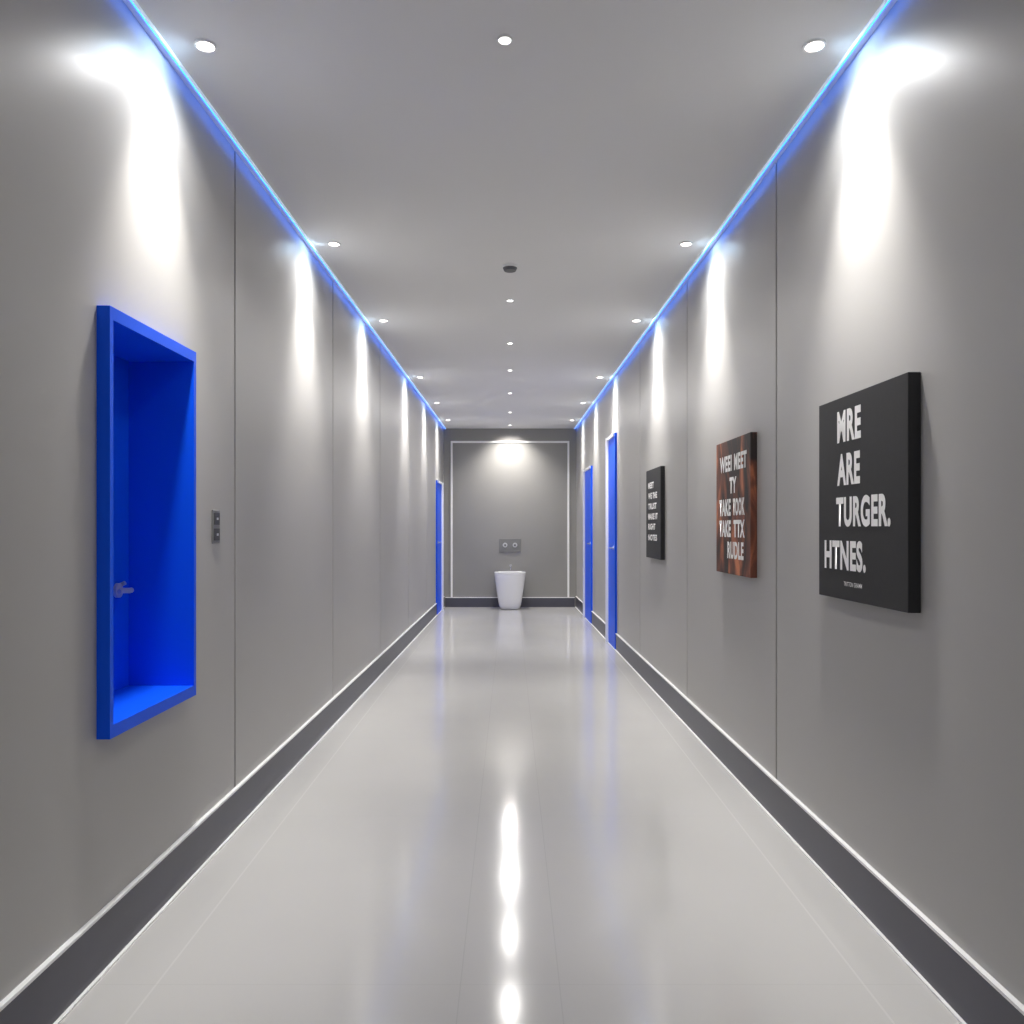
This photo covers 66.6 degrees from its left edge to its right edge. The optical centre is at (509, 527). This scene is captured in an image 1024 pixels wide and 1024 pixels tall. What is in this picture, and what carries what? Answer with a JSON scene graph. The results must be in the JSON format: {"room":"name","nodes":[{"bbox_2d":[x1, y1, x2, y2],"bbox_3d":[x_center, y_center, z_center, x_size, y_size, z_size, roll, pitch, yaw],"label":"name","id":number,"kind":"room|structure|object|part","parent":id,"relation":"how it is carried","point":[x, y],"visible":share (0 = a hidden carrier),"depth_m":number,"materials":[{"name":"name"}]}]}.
{"room":"corridor","nodes":[
{"label":"corridor","id":0,"kind":"room"},
{"bbox_2d":[0,0,442,1001],"bbox_3d":[-1.199,-0.155,5.125,0.240,2.711,13.453,0,0,1],"label":"wall","id":1,"kind":"structure","parent":0,"point":[321,463],"depth_m":2.42,"materials":[{"name":"grey paint"}]},
{"bbox_2d":[97,305,195,738],"bbox_3d":[-1.192,-0.015,2.376,0.247,1.166,0.562,0,0,0],"label":"wall niche","id":2,"kind":"object","parent":1,"relation":"attached to","point":[146,379],"visible":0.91,"depth_m":2.64,"materials":[{"name":"blue paint"}]},
{"bbox_3d":[-1.267,0.202,2.539,0.054,0.054,0.095,0,0,0],"label":"lever handle","id":3,"kind":"part","parent":2,"relation":"part of","materials":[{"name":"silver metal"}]},
{"bbox_2d":[212,510,219,543],"bbox_3d":[-1.097,-0.005,2.914,0.011,0.126,0.069,0,0,0],"label":"light switch","id":4,"kind":"object","parent":1,"relation":"attached to","point":[215,513],"visible":1,"depth_m":2.90,"materials":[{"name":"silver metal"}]},
{"bbox_2d":[0,603,441,1023],"bbox_3d":[-1.068,1.118,5.125,0.022,0.164,13.451,0,0,1],"label":"baseboard","id":5,"kind":"structure","parent":1,"relation":"attached to","point":[52,990],"depth_m":2.46,"materials":[{"name":"stone"}]},
{"bbox_2d":[436,480,443,613],"bbox_3d":[-0.996,0.270,11.075,0.045,1.860,0.650,0,0,1],"label":"frame","id":6,"kind":"object","parent":1,"relation":"attached to","point":[437,481],"visible":0.88,"depth_m":10.90,"materials":[{"name":"blue paint"}]},
{"bbox_2d":[438,483,441,612],"bbox_3d":[-1.009,0.283,11.075,0.018,1.826,0.590,0,0,1],"label":"leaf","id":7,"kind":"object","parent":1,"relation":"attached to","point":[439,485],"visible":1,"depth_m":11.07,"materials":[{"name":"blue paint"}]},
{"bbox_2d":[60,607,959,1023],"bbox_3d":[0.000,1.250,5.225,3.000,0.100,13.650,0,0,0],"label":"floor","id":8,"kind":"structure","parent":0,"point":[509,825],"depth_m":2.60,"materials":[{"name":"tile"}]},
{"bbox_2d":[494,571,525,609],"bbox_3d":[0.000,0.925,11.586,0.474,0.549,0.522,0,0,0],"label":"toilet","id":9,"kind":"object","parent":8,"relation":"on","point":[509,584],"visible":1,"depth_m":11.40,"materials":[{"name":"white ceramic"}]},
{"bbox_3d":[0.000,0.659,11.553,0.474,0.016,0.455,0,0,0],"label":"seat","id":10,"kind":"part","parent":9,"relation":"part of","materials":[{"name":"white ceramic"}]},
{"bbox_2d":[123,0,896,428],"bbox_3d":[0.000,-1.561,5.225,3.000,0.100,13.650,0,0,0],"label":"ceiling","id":11,"kind":"structure","parent":0,"point":[580,152],"depth_m":3.10,"materials":[{"name":"paint"}]},
{"bbox_2d":[194,38,217,52],"bbox_3d":[-0.952,-1.508,2.440,0.070,0.006,0.070,0,0,0],"label":"recessed light","id":12,"kind":"object","parent":11,"relation":"in","point":[204,45],"visible":1,"depth_m":2.44,"materials":[{"name":"white paint"}]},
{"bbox_2d":[130,0,445,428],"bbox_3d":[-1.048,-1.506,5.125,0.011,0.010,13.451,0,0,1],"label":"led strip","id":13,"kind":"object","parent":11,"relation":"in","point":[136,5],"visible":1,"depth_m":3.09,"materials":[{"name":"blue plastic"}]},
{"bbox_2d":[327,241,340,246],"bbox_3d":[-0.934,-1.508,4.140,0.070,0.006,0.070,0,0,0],"label":"recessed light","id":14,"kind":"object","parent":11,"relation":"in","point":[330,243],"visible":1,"depth_m":4.13,"materials":[{"name":"white paint"}]},
{"bbox_2d":[497,34,512,45],"bbox_3d":[-0.016,-1.508,2.410,0.049,0.006,0.049,0,0,0],"label":"recessed light","id":15,"kind":"object","parent":11,"relation":"in","point":[503,39],"visible":1,"depth_m":2.41,"materials":[{"name":"white paint"}]},
{"bbox_2d":[502,263,517,272],"bbox_3d":[0.000,-1.497,4.500,0.096,0.028,0.096,0,0,0],"label":"smoke detector","id":16,"kind":"object","parent":11,"relation":"attached to","point":[509,267],"visible":1,"depth_m":4.47,"materials":[{"name":"grey plastic"}]},
{"bbox_2d":[679,241,692,246],"bbox_3d":[0.934,-1.508,4.140,0.070,0.006,0.070,0,0,0],"label":"recessed light","id":17,"kind":"object","parent":11,"relation":"in","point":[684,243],"visible":1,"depth_m":4.13,"materials":[{"name":"white paint"}]},
{"bbox_2d":[574,0,889,428],"bbox_3d":[1.048,-1.506,5.125,0.011,0.010,13.451,0,0,-1],"label":"led strip","id":18,"kind":"object","parent":11,"relation":"in","point":[883,5],"visible":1,"depth_m":3.09,"materials":[{"name":"blue plastic"}]},
{"bbox_2d":[802,38,825,52],"bbox_3d":[0.952,-1.508,2.440,0.070,0.006,0.070,0,0,0],"label":"recessed light","id":19,"kind":"object","parent":11,"relation":"in","point":[814,45],"visible":1,"depth_m":2.44,"materials":[{"name":"white paint"}]},
{"bbox_2d":[443,429,576,606],"bbox_3d":[0.000,-0.155,11.950,3.000,2.711,0.200,0,0,0],"label":"wall","id":20,"kind":"structure","parent":0,"point":[501,490],"depth_m":11.85,"materials":[{"name":"paint"}]},
{"bbox_2d":[445,597,574,606],"bbox_3d":[0.000,1.125,11.841,1.961,0.150,0.018,0,0,0],"label":"baseboard","id":21,"kind":"structure","parent":20,"relation":"attached to","point":[449,601],"depth_m":11.84,"materials":[{"name":"stone"}]},
{"bbox_2d":[451,441,568,596],"bbox_3d":[0.000,-0.135,11.840,1.800,2.370,0.020,0,0,0],"label":"trim","id":22,"kind":"structure","parent":20,"relation":"attached to","point":[452,442],"depth_m":11.83,"materials":[{"name":"white paint"}]},
{"bbox_2d":[499,539,520,551],"bbox_3d":[0.000,0.260,11.836,0.330,0.200,0.028,0,0,0],"label":"flush plate","id":23,"kind":"object","parent":20,"relation":"attached to","point":[505,545],"visible":1,"depth_m":11.84,"materials":[{"name":"silver metal"}]},
{"bbox_2d":[577,0,1023,1004],"bbox_3d":[1.199,-0.155,5.125,0.240,2.711,13.453,0,0,-1],"label":"wall","id":24,"kind":"structure","parent":0,"point":[885,241],"depth_m":2.37,"materials":[{"name":"grey paint"}]},
{"bbox_2d":[585,468,590,622],"bbox_3d":[1.019,0.223,10.125,0.018,1.946,0.690,0,0,-1],"label":"door","id":25,"kind":"structure","parent":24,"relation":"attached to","point":[588,472],"depth_m":10.04,"materials":[{"name":"blue paint"}]},
{"bbox_2d":[583,466,592,623],"bbox_3d":[1.006,0.210,10.125,0.045,1.980,0.750,0,0,-1],"label":"frame","id":26,"kind":"object","parent":24,"relation":"attached to","point":[588,467],"visible":0.83,"depth_m":9.89,"materials":[{"name":"blue paint"}]},
{"bbox_2d":[605,433,616,648],"bbox_3d":[1.028,0.130,7.940,0.050,2.140,0.520,0,0,0],"label":"frame","id":27,"kind":"object","parent":24,"relation":"attached to","point":[612,435],"visible":0.86,"depth_m":7.74,"materials":[{"name":"blue paint"}]},
{"bbox_2d":[608,437,613,647],"bbox_3d":[1.042,0.143,7.940,0.018,2.106,0.460,0,0,-1],"label":"door","id":28,"kind":"structure","parent":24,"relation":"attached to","point":[611,441],"depth_m":7.93,"materials":[{"name":"blue paint"}]},
{"bbox_2d":[646,466,664,559],"bbox_3d":[1.058,-0.105,5.690,0.031,0.654,0.540,0,0,-1],"label":"wall art","id":29,"kind":"object","parent":24,"relation":"attached to","point":[655,478],"visible":1,"depth_m":5.60,"materials":[{"name":"black"}]},
{"bbox_2d":[716,432,756,577],"bbox_3d":[1.078,-0.102,3.735,0.031,0.648,0.550,0,0,-1],"label":"wall art","id":30,"kind":"object","parent":24,"relation":"attached to","point":[736,458],"visible":1,"depth_m":3.66,"materials":[{"name":"brown"}]},
{"bbox_2d":[576,596,1023,1023],"bbox_3d":[1.068,1.118,5.125,0.022,0.164,13.451,0,0,-1],"label":"baseboard","id":31,"kind":"structure","parent":24,"relation":"attached to","point":[966,990],"depth_m":2.45,"materials":[{"name":"stone"}]},
{"bbox_2d":[819,372,920,612],"bbox_3d":[1.089,-0.096,2.404,0.036,0.652,0.593,0,0,-1],"label":"wall art","id":32,"kind":"object","parent":24,"relation":"attached to","point":[870,437],"visible":1,"depth_m":2.30,"materials":[{"name":"black fabric"}]}
]}

